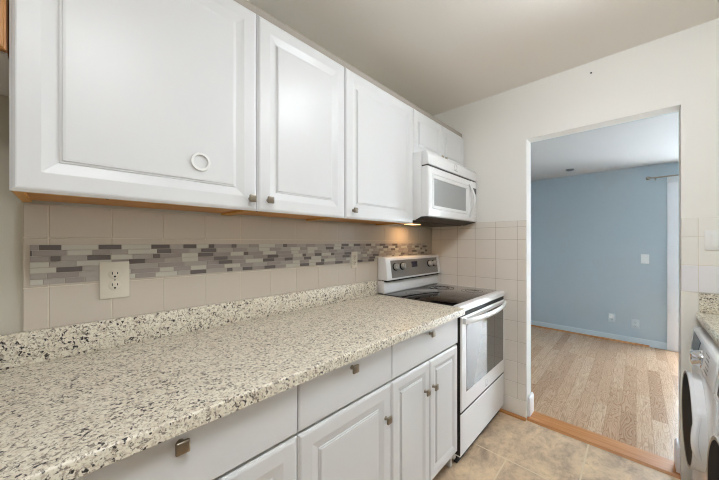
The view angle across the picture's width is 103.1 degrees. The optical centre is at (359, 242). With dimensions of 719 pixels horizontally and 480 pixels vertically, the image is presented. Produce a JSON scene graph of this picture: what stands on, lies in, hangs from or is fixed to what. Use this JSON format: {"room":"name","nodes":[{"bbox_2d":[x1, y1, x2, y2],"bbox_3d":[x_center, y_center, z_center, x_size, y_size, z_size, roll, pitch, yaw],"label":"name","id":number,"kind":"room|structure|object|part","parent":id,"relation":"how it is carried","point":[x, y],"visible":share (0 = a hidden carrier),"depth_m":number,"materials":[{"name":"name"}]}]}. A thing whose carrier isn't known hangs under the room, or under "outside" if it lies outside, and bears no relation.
{"room":"kitchen","nodes":[
{"label":"kitchen","id":0,"kind":"room"},
{"bbox_2d":[0,95,430,334],"bbox_3d":[-1.029,0.070,0.977,0.100,2.478,4.772,0,0,44],"label":"wall","id":1,"kind":"structure","parent":0,"point":[11,206],"depth_m":0.87,"materials":[{"name":"beige paint"}]},
{"bbox_2d":[0,0,8,95],"bbox_3d":[-1.248,-0.682,0.448,0.322,0.478,0.906,0,0,44],"label":"upper cabinet","id":2,"kind":"object","parent":1,"relation":"attached to","point":[4,4],"visible":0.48,"depth_m":0.68,"materials":[{"name":"brown wood"}]},
{"bbox_3d":[-0.982,-0.669,0.506,0.020,0.444,0.450,0,0,44],"label":"door","id":3,"kind":"part","parent":2,"relation":"part of","materials":[{"name":"brown wood"}]},
{"bbox_3d":[-1.256,-0.446,0.456,0.300,0.005,0.904,0,0,44],"label":"panel","id":4,"kind":"part","parent":2,"relation":"part of","materials":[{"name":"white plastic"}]},
{"bbox_2d":[99,261,128,298],"bbox_3d":[-0.886,0.135,1.034,0.010,0.131,0.083,0,0,44],"label":"power outlet","id":5,"kind":"object","parent":1,"relation":"attached to","point":[113,276],"visible":1,"depth_m":1.03,"materials":[{"name":"beige plastic"}]},
{"bbox_2d":[108,269,120,278],"bbox_3d":[-0.884,0.115,1.032,0.003,0.035,0.035,0,0,44],"label":"receptacle","id":6,"kind":"object","parent":5,"relation":"attached to","point":[112,273],"depth_m":1.03,"materials":[{"name":"beige plastic"}]},
{"bbox_2d":[109,281,120,289],"bbox_3d":[-0.884,0.156,1.032,0.003,0.035,0.035,0,0,44],"label":"receptacle","id":7,"kind":"object","parent":5,"relation":"attached to","point":[113,285],"depth_m":1.03,"materials":[{"name":"beige plastic"}]},
{"bbox_2d":[9,0,256,214],"bbox_3d":[-0.710,-0.523,0.984,0.348,0.802,0.608,0,0,44],"label":"upper cabinet","id":8,"kind":"object","parent":1,"relation":"attached to","point":[111,102],"visible":1,"depth_m":0.83,"materials":[{"name":"white wood"}]},
{"bbox_3d":[-0.725,-0.133,0.998,0.290,0.016,0.608,0,0,44],"label":"frame","id":9,"kind":"part","parent":8,"relation":"part of","materials":[{"name":"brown wood"}]},
{"bbox_3d":[-0.737,-0.136,1.010,0.257,0.006,0.568,0,0,44],"label":"panel","id":10,"kind":"part","parent":8,"relation":"part of","materials":[{"name":"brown wood"}]},
{"bbox_2d":[191,153,210,170],"bbox_3d":[-0.530,-0.269,0.954,0.007,0.061,0.061,0,0,44],"label":"ring","id":11,"kind":"object","parent":8,"relation":"attached to","point":[194,155],"visible":1,"depth_m":0.95,"materials":[{"name":"white plastic"}]},
{"bbox_3d":[-0.619,-0.888,0.896,0.001,0.072,0.608,0,0,44],"label":"rail","id":12,"kind":"part","parent":8,"relation":"part of","materials":[{"name":"beige wood"}]},
{"bbox_3d":[-0.403,-0.165,1.071,0.026,0.027,0.027,0,0,44],"label":"knob","id":13,"kind":"part","parent":8,"relation":"part of","materials":[{"name":"silver metal"}]},
{"bbox_2d":[23,203,430,331],"bbox_3d":[-0.189,0.141,1.766,0.008,0.526,2.453,0,0,44],"label":"backsplash","id":14,"kind":"structure","parent":1,"relation":"attached to","point":[51,305],"depth_m":1.17,"materials":[{"name":"beige tile"}]},
{"bbox_2d":[30,243,426,285],"bbox_3d":[-0.209,0.071,1.737,0.005,0.128,2.357,0,0,44],"label":"mosaic tile strip","id":15,"kind":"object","parent":1,"relation":"attached to","point":[49,264],"depth_m":1.20,"materials":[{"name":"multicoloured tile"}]},
{"bbox_2d":[228,6,343,220],"bbox_3d":[-0.338,-0.523,1.369,0.348,0.802,0.462,0,0,44],"label":"upper cabinet","id":16,"kind":"object","parent":1,"relation":"attached to","point":[300,83],"visible":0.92,"depth_m":1.23,"materials":[{"name":"white wood"}]},
{"bbox_3d":[-0.352,-0.167,1.123,0.026,0.027,0.027,0,0,44],"label":"knob","id":17,"kind":"part","parent":16,"relation":"part of","materials":[{"name":"silver metal"}]},
{"bbox_3d":[-0.364,-0.136,1.394,0.257,0.006,0.422,0,0,44],"label":"panel","id":18,"kind":"part","parent":16,"relation":"part of","materials":[{"name":"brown wood"}]},
{"bbox_3d":[-0.352,-0.133,1.383,0.290,0.016,0.461,0,0,44],"label":"frame","id":19,"kind":"part","parent":16,"relation":"part of","materials":[{"name":"brown wood"}]},
{"bbox_3d":[-0.247,-0.888,1.281,0.001,0.072,0.461,0,0,44],"label":"rail","id":20,"kind":"part","parent":16,"relation":"part of","materials":[{"name":"beige wood"}]},
{"bbox_2d":[351,252,356,267],"bbox_3d":[-0.034,0.116,1.913,0.010,0.108,0.058,0,0,44],"label":"power outlet","id":21,"kind":"object","parent":1,"relation":"attached to","point":[353,254],"visible":1,"depth_m":1.91,"materials":[{"name":"beige plastic"}]},
{"bbox_2d":[311,60,412,224],"bbox_3d":[0.035,-0.523,1.754,0.348,0.802,0.610,0,0,44],"label":"upper cabinet","id":22,"kind":"object","parent":1,"relation":"attached to","point":[378,122],"visible":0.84,"depth_m":1.61,"materials":[{"name":"white wood"}]},
{"bbox_3d":[0.009,-0.136,1.779,0.257,0.006,0.570,0,0,44],"label":"panel","id":23,"kind":"part","parent":22,"relation":"part of","materials":[{"name":"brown wood"}]},
{"bbox_3d":[0.021,-0.133,1.768,0.290,0.016,0.609,0,0,44],"label":"frame","id":24,"kind":"part","parent":22,"relation":"part of","materials":[{"name":"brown wood"}]},
{"bbox_3d":[0.126,-0.888,1.666,0.001,0.072,0.609,0,0,44],"label":"rail","id":25,"kind":"part","parent":22,"relation":"part of","materials":[{"name":"beige wood"}]},
{"bbox_3d":[0.134,-0.502,1.658,0.020,0.760,0.607,0,0,44],"label":"door","id":26,"kind":"part","parent":22,"relation":"part of","materials":[{"name":"white wood"}]},
{"bbox_2d":[411,103,463,165],"bbox_3d":[0.516,-0.757,2.250,0.348,0.335,0.773,0,0,44],"label":"upper cabinet","id":27,"kind":"object","parent":1,"relation":"attached to","point":[431,134],"visible":0.44,"depth_m":2.08,"materials":[{"name":"white wood"}]},
{"bbox_3d":[0.480,-0.736,2.014,0.020,0.293,0.380,0,0,44],"label":"door","id":28,"kind":"part","parent":27,"relation":"part of","materials":[{"name":"white wood"}]},
{"bbox_3d":[0.607,-0.888,2.162,0.001,0.072,0.772,0,0,44],"label":"rail","id":29,"kind":"part","parent":27,"relation":"part of","materials":[{"name":"beige wood"}]},
{"bbox_2d":[398,150,476,226],"bbox_3d":[0.563,-0.362,2.202,0.480,0.450,0.762,0,0,44],"label":"microwave","id":30,"kind":"object","parent":27,"relation":"attached to","point":[444,190],"visible":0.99,"depth_m":1.96,"materials":[{"name":"white plastic"}]},
{"bbox_3d":[0.642,-0.328,2.048,0.052,0.321,0.650,0,0,44],"label":"door","id":31,"kind":"part","parent":30,"relation":"part of","materials":[{"name":"white plastic"}]},
{"bbox_3d":[0.878,-0.327,2.222,0.055,0.262,0.022,0,0,44],"label":"handle","id":32,"kind":"part","parent":30,"relation":"part of","materials":[{"name":"white plastic"}]},
{"bbox_3d":[0.907,-0.328,2.322,0.051,0.321,0.110,0,0,44],"label":"control panel","id":33,"kind":"part","parent":30,"relation":"part of","materials":[{"name":"white plastic"}]},
{"bbox_3d":[0.746,-0.736,2.289,0.020,0.293,0.380,0,0,44],"label":"door","id":34,"kind":"part","parent":27,"relation":"part of","materials":[{"name":"white wood"}]},
{"bbox_2d":[247,0,718,115],"bbox_3d":[-0.139,-1.209,0.194,2.469,0.080,4.885,0,0,44],"label":"ceiling","id":35,"kind":"structure","parent":0,"point":[440,56],"depth_m":1.60,"materials":[{"name":"white paint"}]},
{"bbox_2d":[432,411,679,479],"bbox_3d":[-0.178,1.349,0.153,2.469,0.080,4.772,0,0,44],"label":"floor","id":36,"kind":"structure","parent":0,"point":[509,447],"depth_m":1.71,"materials":[{"name":"tile"}]},
{"bbox_2d":[75,386,296,479],"bbox_3d":[-0.622,0.862,0.846,0.647,0.893,0.640,0,0,44],"label":"base cabinet","id":37,"kind":"object","parent":36,"relation":"on","point":[257,441],"visible":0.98,"depth_m":0.72,"materials":[{"name":"white wood"}]},
{"bbox_3d":[-0.395,0.451,0.634,0.026,0.029,0.029,0,0,44],"label":"knob","id":38,"kind":"part","parent":37,"relation":"part of","materials":[{"name":"silver metal"}]},
{"bbox_2d":[0,280,464,479],"bbox_3d":[-0.258,0.345,1.214,0.660,0.140,1.786,0,0,44],"label":"countertop","id":39,"kind":"structure","parent":37,"relation":"on","point":[81,399],"depth_m":0.87,"materials":[{"name":"stone"}]},
{"bbox_3d":[-0.415,0.897,0.646,0.020,0.614,0.637,0,0,44],"label":"door","id":40,"kind":"part","parent":37,"relation":"part of","materials":[{"name":"white wood"}]},
{"bbox_2d":[295,346,392,479],"bbox_3d":[-0.238,0.862,1.242,0.647,0.893,0.463,0,0,44],"label":"base cabinet","id":41,"kind":"object","parent":36,"relation":"on","point":[344,417],"visible":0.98,"depth_m":1.02,"materials":[{"name":"white wood"}]},
{"bbox_3d":[-0.032,0.501,1.042,0.020,0.157,0.460,0,0,44],"label":"drawer","id":42,"kind":"part","parent":41,"relation":"part of","materials":[{"name":"white wood"}]},
{"bbox_3d":[-0.018,0.451,1.023,0.026,0.029,0.029,0,0,44],"label":"knob","id":43,"kind":"part","parent":41,"relation":"part of","materials":[{"name":"silver metal"}]},
{"bbox_3d":[0.117,0.720,1.162,0.026,0.029,0.029,0,0,44],"label":"knob","id":44,"kind":"part","parent":41,"relation":"part of","materials":[{"name":"silver metal"}]},
{"bbox_2d":[388,318,457,479],"bbox_3d":[0.139,0.862,1.631,0.647,0.893,0.620,0,0,44],"label":"base cabinet","id":45,"kind":"object","parent":36,"relation":"on","point":[423,382],"visible":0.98,"depth_m":1.39,"materials":[{"name":"white wood"}]},
{"bbox_3d":[0.237,0.897,1.319,0.020,0.614,0.306,0,0,44],"label":"door","id":46,"kind":"part","parent":45,"relation":"part of","materials":[{"name":"white wood"}]},
{"bbox_3d":[0.345,0.501,1.431,0.020,0.157,0.617,0,0,44],"label":"drawer","id":47,"kind":"part","parent":45,"relation":"part of","materials":[{"name":"white wood"}]},
{"bbox_3d":[0.328,0.723,1.380,0.026,0.029,0.029,0,0,44],"label":"knob","id":48,"kind":"part","parent":45,"relation":"part of","materials":[{"name":"silver metal"}]},
{"bbox_3d":[0.359,0.451,1.412,0.026,0.029,0.029,0,0,44],"label":"knob","id":49,"kind":"part","parent":45,"relation":"part of","materials":[{"name":"silver metal"}]},
{"bbox_3d":[0.381,0.726,1.435,0.026,0.029,0.029,0,0,44],"label":"knob","id":50,"kind":"part","parent":45,"relation":"part of","materials":[{"name":"silver metal"}]},
{"bbox_3d":[0.453,0.897,1.542,0.020,0.614,0.308,0,0,44],"label":"door","id":51,"kind":"part","parent":45,"relation":"part of","materials":[{"name":"white wood"}]},
{"bbox_2d":[378,254,506,462],"bbox_3d":[0.643,0.707,2.123,0.687,1.204,0.768,0,0,44],"label":"stove","id":52,"kind":"object","parent":36,"relation":"on","point":[480,344],"visible":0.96,"depth_m":1.95,"materials":[{"name":"white metal"}]},
{"bbox_3d":[0.272,0.178,2.087,0.040,0.056,0.056,0,0,44],"label":"control knob","id":53,"kind":"part","parent":52,"relation":"part of","materials":[{"name":"silver metal"}]},
{"bbox_3d":[0.332,0.178,2.149,0.040,0.056,0.056,0,0,44],"label":"control knob","id":54,"kind":"part","parent":52,"relation":"part of","materials":[{"name":"silver metal"}]},
{"bbox_3d":[0.459,0.195,2.301,0.020,0.127,0.660,0,0,44],"label":"control panel","id":55,"kind":"part","parent":52,"relation":"part of","materials":[{"name":"silver metal"}]},
{"bbox_3d":[0.604,0.178,2.429,0.040,0.056,0.056,0,0,44],"label":"control knob","id":56,"kind":"part","parent":52,"relation":"part of","materials":[{"name":"silver metal"}]},
{"bbox_3d":[0.624,0.372,2.127,0.522,0.006,0.744,0,0,44],"label":"glass","id":57,"kind":"part","parent":52,"relation":"part of","materials":[{"name":"black glass"}]},
{"bbox_3d":[0.819,1.276,1.952,0.020,0.055,0.720,0,0,44],"label":"kick panel","id":58,"kind":"part","parent":52,"relation":"part of","materials":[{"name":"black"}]},
{"bbox_3d":[0.837,1.126,1.937,0.033,0.246,0.754,0,0,44],"label":"storage drawer","id":59,"kind":"part","parent":52,"relation":"part of","materials":[{"name":"white metal"}]},
{"bbox_3d":[0.839,0.712,1.934,0.039,0.550,0.754,0,0,44],"label":"oven door","id":60,"kind":"part","parent":52,"relation":"part of","materials":[{"name":"white metal"}]},
{"bbox_3d":[0.870,0.461,1.903,0.054,0.041,0.724,0,0,44],"label":"handle","id":61,"kind":"part","parent":52,"relation":"part of","materials":[{"name":"white metal"}]},
{"bbox_2d":[681,327,718,479],"bbox_3d":[1.740,0.871,1.056,0.711,0.876,0.602,0,0,44],"label":"washing machine","id":62,"kind":"object","parent":36,"relation":"on","point":[698,401],"visible":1,"depth_m":1.20,"materials":[{"name":"white metal"}]},
{"bbox_2d":[682,373,691,465],"bbox_3d":[1.506,0.804,1.312,0.014,0.388,0.388,0,0,44],"label":"door","id":63,"kind":"structure","parent":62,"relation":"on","point":[687,377],"depth_m":1.29,"materials":[{"name":"black glass"}]},
{"bbox_3d":[1.520,0.804,1.298,0.044,0.414,0.414,0,0,44],"label":"door","id":64,"kind":"part","parent":62,"relation":"part of","materials":[{"name":"white ceramic"}]},
{"bbox_3d":[1.377,0.804,1.168,0.061,0.186,0.023,0,0,-25],"label":"handle","id":65,"kind":"part","parent":62,"relation":"part of","materials":[{"name":"white plastic"}]},
{"bbox_3d":[1.755,0.497,1.041,0.668,0.128,0.602,0,0,44],"label":"control panel","id":66,"kind":"part","parent":62,"relation":"part of","materials":[{"name":"white plastic"}]},
{"bbox_2d":[696,293,718,345],"bbox_3d":[1.571,0.341,0.810,0.668,0.142,1.391,0,0,44],"label":"countertop","id":67,"kind":"structure","parent":62,"relation":"on","point":[708,314],"depth_m":1.48,"materials":[{"name":"stone"}]},
{"bbox_2d":[706,369,718,479],"bbox_3d":[1.296,0.871,0.597,0.709,0.876,0.600,0,0,44],"label":"dryer","id":68,"kind":"object","parent":36,"relation":"on","point":[713,447],"visible":1,"depth_m":0.89,"materials":[{"name":"white metal"}]},
{"bbox_2d":[708,440,718,479],"bbox_3d":[1.029,0.779,0.813,0.014,0.388,0.388,0,0,44],"label":"door","id":69,"kind":"structure","parent":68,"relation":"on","point":[713,447],"depth_m":0.87,"materials":[{"name":"black"}]},
{"bbox_3d":[1.310,0.497,0.582,0.668,0.128,0.600,0,0,44],"label":"control panel","id":70,"kind":"part","parent":68,"relation":"part of","materials":[{"name":"white plastic"}]},
{"bbox_2d":[431,18,718,479],"bbox_3d":[1.520,0.070,1.906,2.469,2.478,0.116,0,0,44],"label":"wall","id":71,"kind":"structure","parent":0,"point":[679,71],"depth_m":1.78,"materials":[{"name":"white paint"}]},
{"bbox_2d":[432,220,526,401],"bbox_3d":[0.950,0.505,2.376,0.778,1.337,0.008,0,0,44],"label":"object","id":72,"kind":"structure","parent":71,"relation":"attached to","point":[487,255],"depth_m":2.22,"materials":[{"name":"beige tile"}]},
{"bbox_2d":[499,408,525,420],"bbox_3d":[1.141,1.300,2.170,0.218,0.018,0.019,0,0,44],"label":"trim","id":73,"kind":"structure","parent":71,"relation":"attached to","point":[500,410],"depth_m":2.15,"materials":[{"name":"orange wood"}]},
{"bbox_2d":[501,394,525,417],"bbox_3d":[1.151,1.242,2.181,0.218,0.134,0.010,0,0,44],"label":"baseboard","id":74,"kind":"structure","parent":71,"relation":"attached to","point":[511,404],"depth_m":2.16,"materials":[{"name":"beige tile"}]},
{"bbox_2d":[528,392,533,416],"bbox_3d":[1.299,1.225,2.165,0.016,0.143,0.113,0,0,44],"label":"baseboard","id":75,"kind":"structure","parent":71,"relation":"attached to","point":[531,396],"depth_m":2.15,"materials":[{"name":"white paint"}]},
{"bbox_2d":[674,438,679,472],"bbox_3d":[1.832,1.225,1.648,0.016,0.143,0.113,0,0,44],"label":"baseboard","id":76,"kind":"structure","parent":71,"relation":"attached to","point":[676,441],"depth_m":1.61,"materials":[{"name":"white paint"}]},
{"bbox_2d":[681,217,718,293],"bbox_3d":[2.035,0.069,1.326,0.722,0.400,0.008,0,0,44],"label":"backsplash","id":77,"kind":"structure","parent":71,"relation":"attached to","point":[699,266],"depth_m":1.53,"materials":[{"name":"white tile"}]},
{"bbox_2d":[705,230,718,249],"bbox_3d":[1.872,-0.011,1.471,0.122,0.104,0.010,0,0,44],"label":"light switch","id":78,"kind":"object","parent":71,"relation":"attached to","point":[711,237],"visible":1,"depth_m":1.49,"materials":[{"name":"white plastic"}]},
{"bbox_2d":[527,411,680,479],"bbox_3d":[1.558,1.303,1.899,0.757,0.012,0.164,0,0,44],"label":"threshold","id":79,"kind":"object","parent":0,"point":[664,465],"depth_m":1.83,"materials":[{"name":"orange wood"}]},
{"bbox_2d":[531,162,678,342],"bbox_3d":[3.590,0.171,3.706,4.600,2.275,0.100,0,0,44],"label":"wall","id":80,"kind":"structure","parent":0,"point":[590,233],"depth_m":3.89,"materials":[{"name":"blue paint"}]},
{"bbox_2d":[531,325,649,346],"bbox_3d":[2.792,1.299,4.377,2.320,0.020,0.020,0,0,44],"label":"trim","id":81,"kind":"structure","parent":80,"relation":"attached to","point":[531,325],"depth_m":3.94,"materials":[{"name":"orange wood"}]},
{"bbox_2d":[531,320,666,349],"bbox_3d":[2.857,1.266,4.337,2.470,0.085,0.014,0,0,44],"label":"baseboard","id":82,"kind":"structure","parent":80,"relation":"attached to","point":[655,344],"depth_m":3.87,"materials":[{"name":"white paint"}]},
{"bbox_2d":[608,313,614,321],"bbox_3d":[3.383,1.009,3.830,0.070,0.118,0.010,0,0,44],"label":"power outlet","id":83,"kind":"object","parent":80,"relation":"attached to","point":[609,319],"visible":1,"depth_m":3.83,"materials":[{"name":"white paint"}]},
{"bbox_2d":[631,319,638,328],"bbox_3d":[3.546,1.047,3.672,0.075,0.118,0.010,0,0,44],"label":"power outlet","id":84,"kind":"object","parent":80,"relation":"attached to","point":[634,322],"visible":1,"depth_m":3.67,"materials":[{"name":"white paint"}]},
{"bbox_2d":[641,254,648,263],"bbox_3d":[3.608,0.209,3.610,0.075,0.118,0.014,0,0,44],"label":"light switch","id":85,"kind":"object","parent":80,"relation":"attached to","point":[644,257],"visible":1,"depth_m":3.61,"materials":[{"name":"white plastic"}]},
{"bbox_2d":[646,174,678,179],"bbox_3d":[4.272,-0.796,2.912,1.916,0.044,0.092,0,0,44],"label":"curtain rod","id":86,"kind":"object","parent":80,"relation":"attached to","point":[647,178],"visible":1,"depth_m":3.48,"materials":[{"name":"silver metal"}]},
{"bbox_2d":[667,176,678,351],"bbox_3d":[4.343,0.249,2.895,1.670,2.120,0.018,0,0,44],"label":"trim","id":87,"kind":"structure","parent":80,"relation":"attached to","point":[672,182],"depth_m":3.44,"materials":[{"name":"white paint"}]},
{"bbox_2d":[678,182,678,350],"bbox_3d":[4.380,0.294,2.934,1.490,2.030,0.050,0,0,44],"label":"door","id":88,"kind":"structure","parent":80,"relation":"in","point":[678,182],"depth_m":3.43,"materials":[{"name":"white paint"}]},
{"bbox_2d":[531,326,678,460],"bbox_3d":[2.677,1.349,2.764,4.600,0.080,2.725,0,0,44],"label":"floor","id":89,"kind":"structure","parent":0,"point":[626,393],"depth_m":2.60,"materials":[{"name":"brown wood"}]},
{"bbox_2d":[531,112,678,180],"bbox_3d":[2.677,-1.006,2.764,4.600,0.080,2.725,0,0,44],"label":"ceiling","id":90,"kind":"structure","parent":0,"point":[654,140],"depth_m":2.97,"materials":[{"name":"grey paint"}]},
{"bbox_2d":[532,111,678,142],"bbox_3d":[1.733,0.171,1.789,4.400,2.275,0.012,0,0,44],"label":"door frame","id":91,"kind":"structure","parent":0,"point":[677,111],"depth_m":1.88,"materials":[{"name":"grey paint"}]}
]}

